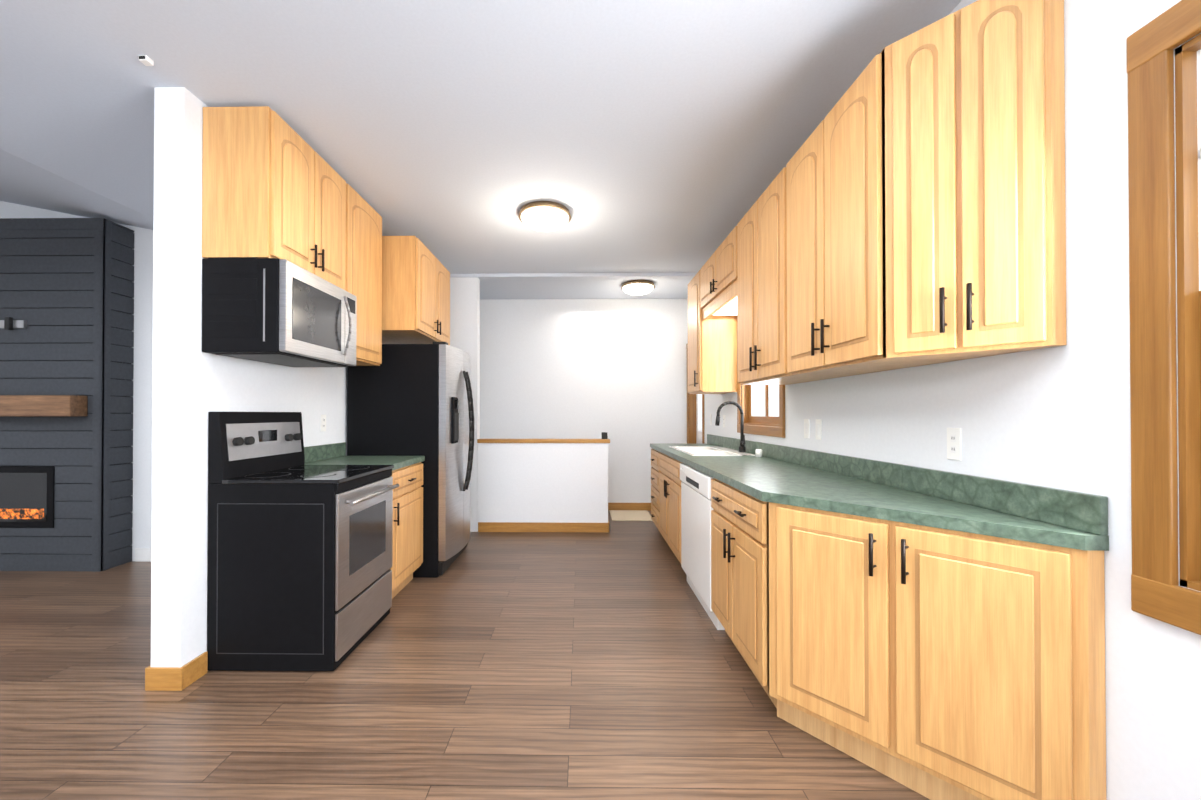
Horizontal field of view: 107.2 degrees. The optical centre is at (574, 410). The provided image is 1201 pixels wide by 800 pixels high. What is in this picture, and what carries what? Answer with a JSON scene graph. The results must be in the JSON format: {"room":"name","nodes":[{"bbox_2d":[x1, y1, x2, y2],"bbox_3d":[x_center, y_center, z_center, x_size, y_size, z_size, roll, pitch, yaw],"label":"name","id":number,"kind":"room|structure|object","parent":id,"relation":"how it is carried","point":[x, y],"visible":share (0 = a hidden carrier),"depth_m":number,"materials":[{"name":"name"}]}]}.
{"room":"kitchen","nodes":[
{"label":"kitchen","id":0,"kind":"room"},
{"bbox_2d":[0,201,152,560],"bbox_3d":[-4.182,-0.546,3.774,4.621,3.600,0.124,0,0,1],"label":"wall","id":1,"kind":"structure","parent":0,"point":[141,528],"depth_m":3.70,"materials":[{"name":"paint"}]},
{"bbox_2d":[135,548,150,561],"bbox_3d":[-2.776,1.198,3.674,1.775,0.110,0.011,0,0,1],"label":"baseboard","id":2,"kind":"structure","parent":1,"relation":"attached to","point":[142,554],"depth_m":3.68,"materials":[{"name":"white wood"}]},
{"bbox_2d":[151,87,346,670],"bbox_3d":[-1.808,-0.099,3.308,0.136,2.700,2.652,0,0,1],"label":"wall","id":3,"kind":"structure","parent":0,"point":[193,384],"depth_m":2.00,"materials":[{"name":"paint"}]},
{"bbox_2d":[145,652,207,690],"bbox_3d":[-1.890,1.197,2.807,0.015,0.100,1.688,0,0,1],"label":"baseboard","id":4,"kind":"structure","parent":3,"relation":"attached to","point":[155,677],"depth_m":1.96,"materials":[{"name":"beige wood"}]},
{"bbox_2d":[202,106,381,365],"bbox_3d":[-1.563,-0.882,2.657,0.368,1.096,1.158,0,0,1],"label":"upper cabinet","id":5,"kind":"object","parent":3,"relation":"attached to","point":[275,184],"visible":0.85,"depth_m":2.17,"materials":[{"name":"brown wood"}]},
{"bbox_2d":[202,257,356,366],"bbox_3d":[-1.524,-0.494,2.405,0.451,0.451,0.662,0,0,1],"label":"microwave","id":6,"kind":"object","parent":5,"relation":"attached to","point":[282,312],"visible":1,"depth_m":2.08,"materials":[{"name":"black metal"}]},
{"bbox_2d":[321,415,325,431],"bbox_3d":[-1.740,0.083,3.060,0.007,0.116,0.060,0,0,1],"label":"electrical outlet","id":7,"kind":"object","parent":3,"relation":"attached to","point":[323,422],"visible":1,"depth_m":3.05,"materials":[{"name":"white plastic"}]},
{"bbox_2d":[382,236,449,344],"bbox_3d":[-1.429,-0.947,3.692,0.606,0.700,0.828,0,0,1],"label":"upper cabinet","id":8,"kind":"object","parent":3,"relation":"attached to","point":[415,291],"visible":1,"depth_m":3.29,"materials":[{"name":"brown wood"}]},
{"bbox_2d":[0,511,929,799],"bbox_3d":[-2.573,1.269,1.602,8.200,0.060,8.406,0,0,1],"label":"floor","id":9,"kind":"structure","parent":0,"point":[612,665],"depth_m":1.88,"materials":[{"name":"brown wood"}]},
{"bbox_2d":[0,218,133,571],"bbox_3d":[-4.595,-0.130,3.530,1.810,2.765,0.367,0,0,1],"label":"fireplace","id":10,"kind":"object","parent":9,"relation":"on","point":[66,372],"visible":1,"depth_m":3.46,"materials":[{"name":"grey wood"}]},
{"bbox_2d":[207,412,398,670],"bbox_3d":[-1.409,0.625,2.416,0.681,1.240,0.629,0,0,1],"label":"stove","id":11,"kind":"object","parent":9,"relation":"on","point":[299,577],"visible":1,"depth_m":2.11,"materials":[{"name":"black metal"}]},
{"bbox_2d":[390,462,422,598],"bbox_3d":[-1.420,0.811,3.018,0.643,0.876,0.578,0,0,1],"label":"base cabinet","id":12,"kind":"object","parent":9,"relation":"on","point":[407,540],"visible":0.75,"depth_m":2.98,"materials":[{"name":"brown wood"}]},
{"bbox_2d":[304,442,424,470],"bbox_3d":[-1.434,0.302,3.022,0.616,0.138,0.578,0,0,1],"label":"countertop","id":13,"kind":"structure","parent":12,"relation":"on","point":[331,454],"depth_m":2.99,"materials":[{"name":"green laminate"}]},
{"bbox_2d":[347,342,473,577],"bbox_3d":[-1.278,0.365,3.702,0.874,1.776,0.754,0,0,1],"label":"fridge","id":14,"kind":"object","parent":9,"relation":"on","point":[409,399],"visible":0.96,"depth_m":3.33,"materials":[{"name":"black metal"}]},
{"bbox_2d":[449,277,607,531],"bbox_3d":[-0.688,-0.070,4.670,2.065,2.660,0.099,0,0,1],"label":"wall","id":15,"kind":"structure","parent":9,"relation":"on","point":[547,482],"depth_m":4.61,"materials":[{"name":"paint"}]},
{"bbox_2d":[477,439,609,442],"bbox_3d":[-0.326,0.314,4.662,1.384,0.040,0.132,0,0,1],"label":"half wall cap","id":16,"kind":"object","parent":15,"relation":"on","point":[543,440],"visible":1,"depth_m":4.60,"materials":[{"name":"brown wood"}]},
{"bbox_2d":[601,432,607,438],"bbox_3d":[0.310,0.259,4.653,0.060,0.068,0.083,0,0,1],"label":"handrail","id":17,"kind":"object","parent":16,"relation":"on","point":[604,435],"visible":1,"depth_m":4.64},
{"bbox_2d":[478,521,609,532],"bbox_3d":[-0.327,1.209,4.600,1.368,0.100,0.011,0,0,1],"label":"baseboard","id":18,"kind":"structure","parent":15,"relation":"attached to","point":[482,526],"depth_m":4.59,"materials":[{"name":"brown wood"}]},
{"bbox_2d":[609,510,651,520],"bbox_3d":[0.670,1.258,5.337,0.480,0.012,0.514,0,0,1],"label":"mat","id":19,"kind":"object","parent":9,"relation":"on","point":[630,515],"visible":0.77,"depth_m":5.30,"materials":[{"name":"beige fabric"}]},
{"bbox_2d":[651,449,681,548],"bbox_3d":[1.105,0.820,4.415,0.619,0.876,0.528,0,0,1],"label":"base cabinet","id":20,"kind":"object","parent":9,"relation":"on","point":[665,470],"depth_m":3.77,"materials":[{"name":"brown wood"}]},
{"bbox_2d":[680,463,724,629],"bbox_3d":[1.077,0.812,2.885,0.629,0.872,0.741,0,0,1],"label":"dishwasher","id":21,"kind":"object","parent":9,"relation":"on","point":[696,508],"visible":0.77,"depth_m":2.80,"materials":[{"name":"white metal"}]},
{"bbox_2d":[711,478,766,692],"bbox_3d":[1.071,0.805,2.142,0.624,0.876,0.739,0,0,1],"label":"base cabinet","id":22,"kind":"object","parent":9,"relation":"on","point":[738,518],"depth_m":2.02,"materials":[{"name":"brown wood"}]},
{"bbox_2d":[767,502,1105,799],"bbox_3d":[1.074,0.800,1.467,0.598,0.876,0.644,0,0,1],"label":"base cabinet","id":23,"kind":"object","parent":9,"relation":"on","point":[932,663],"depth_m":1.35,"materials":[{"name":"brown wood"}]},
{"bbox_2d":[650,434,1108,550],"bbox_3d":[1.081,0.380,2.914,0.625,0.296,3.553,0,0,1],"label":"countertop","id":24,"kind":"structure","parent":23,"relation":"on","point":[817,480],"depth_m":1.61,"materials":[{"name":"green laminate"}]},
{"bbox_2d":[715,401,745,451],"bbox_3d":[1.236,0.123,3.506,0.238,0.407,0.086,0,0,1],"label":"faucet","id":25,"kind":"object","parent":24,"relation":"on","point":[742,447],"visible":1,"depth_m":3.51,"materials":[{"name":"metal"}]},
{"bbox_2d":[755,449,761,456],"bbox_3d":[1.335,0.306,3.214,0.048,0.056,0.048,0,0,1],"label":"cup","id":26,"kind":"object","parent":24,"relation":"on","point":[758,452],"visible":0.98,"depth_m":3.19,"materials":[{"name":"white ceramic"}]},
{"bbox_2d":[0,0,961,298],"bbox_3d":[-2.573,-1.839,1.623,8.200,0.757,8.406,0,0,1],"label":"ceiling","id":27,"kind":"structure","parent":0,"point":[632,136],"depth_m":2.09,"materials":[{"name":"paint"}]},
{"bbox_2d":[138,55,153,65],"bbox_3d":[-1.773,-1.448,1.828,0.035,0.022,0.035,0,0,1],"label":"ceiling sensor","id":28,"kind":"object","parent":27,"relation":"attached to","point":[145,60],"visible":1,"depth_m":1.82,"materials":[{"name":"white plastic"}]},
{"bbox_2d":[518,201,570,231],"bbox_3d":[-0.220,-1.414,3.231,0.384,0.148,0.384,0,0,1],"label":"ceiling light","id":29,"kind":"object","parent":27,"relation":"attached to","point":[545,216],"visible":1,"depth_m":3.13,"materials":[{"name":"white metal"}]},
{"bbox_2d":[450,273,696,279],"bbox_3d":[-0.150,-1.422,4.671,3.141,0.034,0.099,0,0,1],"label":"ceiling beam","id":30,"kind":"structure","parent":27,"relation":"attached to","point":[519,276],"depth_m":4.63,"materials":[{"name":"paint"}]},
{"bbox_2d":[621,280,654,294],"bbox_3d":[0.715,-1.402,5.023,0.384,0.148,0.384,0,0,1],"label":"ceiling light","id":31,"kind":"object","parent":27,"relation":"attached to","point":[637,287],"visible":1,"depth_m":4.91,"materials":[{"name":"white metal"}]},
{"bbox_2d":[480,299,687,502],"bbox_3d":[-0.210,-0.083,5.719,3.291,2.700,0.124,0,0,1],"label":"wall","id":32,"kind":"structure","parent":0,"point":[615,370],"depth_m":5.65,"materials":[{"name":"paint"}]},
{"bbox_2d":[608,503,650,510],"bbox_3d":[0.909,1.216,5.626,1.049,0.100,0.011,0,0,1],"label":"baseboard","id":33,"kind":"structure","parent":32,"relation":"attached to","point":[611,506],"depth_m":5.62,"materials":[{"name":"brown wood"}]},
{"bbox_2d":[687,0,1200,799],"bbox_3d":[1.452,-0.111,1.616,0.150,2.700,8.282,0,0,1],"label":"wall","id":34,"kind":"structure","parent":0,"point":[1057,418],"depth_m":1.18,"materials":[{"name":"paint"}]},
{"bbox_2d":[686,343,703,443],"bbox_3d":[1.495,0.204,5.241,0.168,2.120,0.762,0,0,1],"label":"trim","id":35,"kind":"structure","parent":34,"relation":"attached to","point":[691,418],"depth_m":5.56,"materials":[{"name":"brown wood"}]},
{"bbox_2d":[696,394,701,443],"bbox_3d":[1.500,0.241,5.241,0.118,2.035,0.629,0,0,1],"label":"window","id":36,"kind":"structure","parent":34,"relation":"in","point":[698,418],"depth_m":5.42,"materials":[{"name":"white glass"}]},
{"bbox_2d":[688,275,736,393],"bbox_3d":[1.243,-0.699,4.046,0.334,1.070,0.455,0,0,1],"label":"upper cabinet","id":37,"kind":"object","parent":34,"relation":"attached to","point":[709,337],"depth_m":3.82,"materials":[{"name":"brown wood"}]},
{"bbox_2d":[696,231,735,315],"bbox_3d":[1.233,-1.044,3.368,0.334,0.390,0.901,0,0,1],"label":"upper cabinet","id":38,"kind":"object","parent":34,"relation":"attached to","point":[715,279],"depth_m":3.37,"materials":[{"name":"brown wood"}]},
{"bbox_2d":[737,315,784,437],"bbox_3d":[1.432,-0.329,3.366,0.100,1.020,0.861,0,0,1],"label":"window","id":39,"kind":"structure","parent":34,"relation":"in","point":[763,407],"depth_m":3.42,"materials":[{"name":"brown wood"}]},
{"bbox_2d":[732,173,816,387],"bbox_3d":[1.222,-0.709,2.567,0.334,1.070,0.694,0,0,1],"label":"upper cabinet","id":40,"kind":"object","parent":34,"relation":"attached to","point":[756,290],"depth_m":2.56,"materials":[{"name":"brown wood"}]},
{"bbox_2d":[804,419,809,438],"bbox_3d":[1.387,0.106,2.651,0.008,0.116,0.060,0,0,1],"label":"light switch","id":41,"kind":"object","parent":34,"relation":"attached to","point":[807,428],"visible":1,"depth_m":2.64,"materials":[{"name":"white plastic"}]},
{"bbox_2d":[815,419,821,439],"bbox_3d":[1.386,0.105,2.518,0.008,0.116,0.060,0,0,1],"label":"light switch","id":42,"kind":"object","parent":34,"relation":"attached to","point":[818,422],"visible":1,"depth_m":2.51,"materials":[{"name":"white plastic"}]},
{"bbox_2d":[780,49,957,379],"bbox_3d":[1.212,-0.714,1.868,0.334,1.070,0.703,0,0,1],"label":"upper cabinet","id":43,"kind":"object","parent":34,"relation":"attached to","point":[832,188],"depth_m":1.76,"materials":[{"name":"brown wood"}]},
{"bbox_2d":[947,428,961,460],"bbox_3d":[1.373,0.119,1.603,0.007,0.116,0.060,0,0,1],"label":"electrical outlet","id":44,"kind":"object","parent":34,"relation":"attached to","point":[954,443],"visible":1,"depth_m":1.60,"materials":[{"name":"white plastic"}]},
{"bbox_2d":[884,0,1066,359],"bbox_3d":[1.218,-0.718,1.385,0.308,1.070,0.295,0,0,1],"label":"upper cabinet","id":45,"kind":"object","parent":34,"relation":"attached to","point":[907,209],"depth_m":1.34,"materials":[{"name":"brown wood"}]},
{"bbox_2d":[1126,0,1200,634],"bbox_3d":[1.427,-0.218,0.566,0.170,1.400,1.027,0,0,1],"label":"window","id":46,"kind":"structure","parent":34,"relation":"in","point":[1158,592],"depth_m":1.01,"materials":[{"name":"brown wood"}]},
{"bbox_2d":[1200,51,1200,158],"bbox_3d":[1.411,-0.690,0.569,0.030,0.245,0.851,0,0,1],"label":"window shade","id":47,"kind":"object","parent":46,"relation":"attached to","point":[1200,90],"visible":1,"depth_m":0.99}
]}

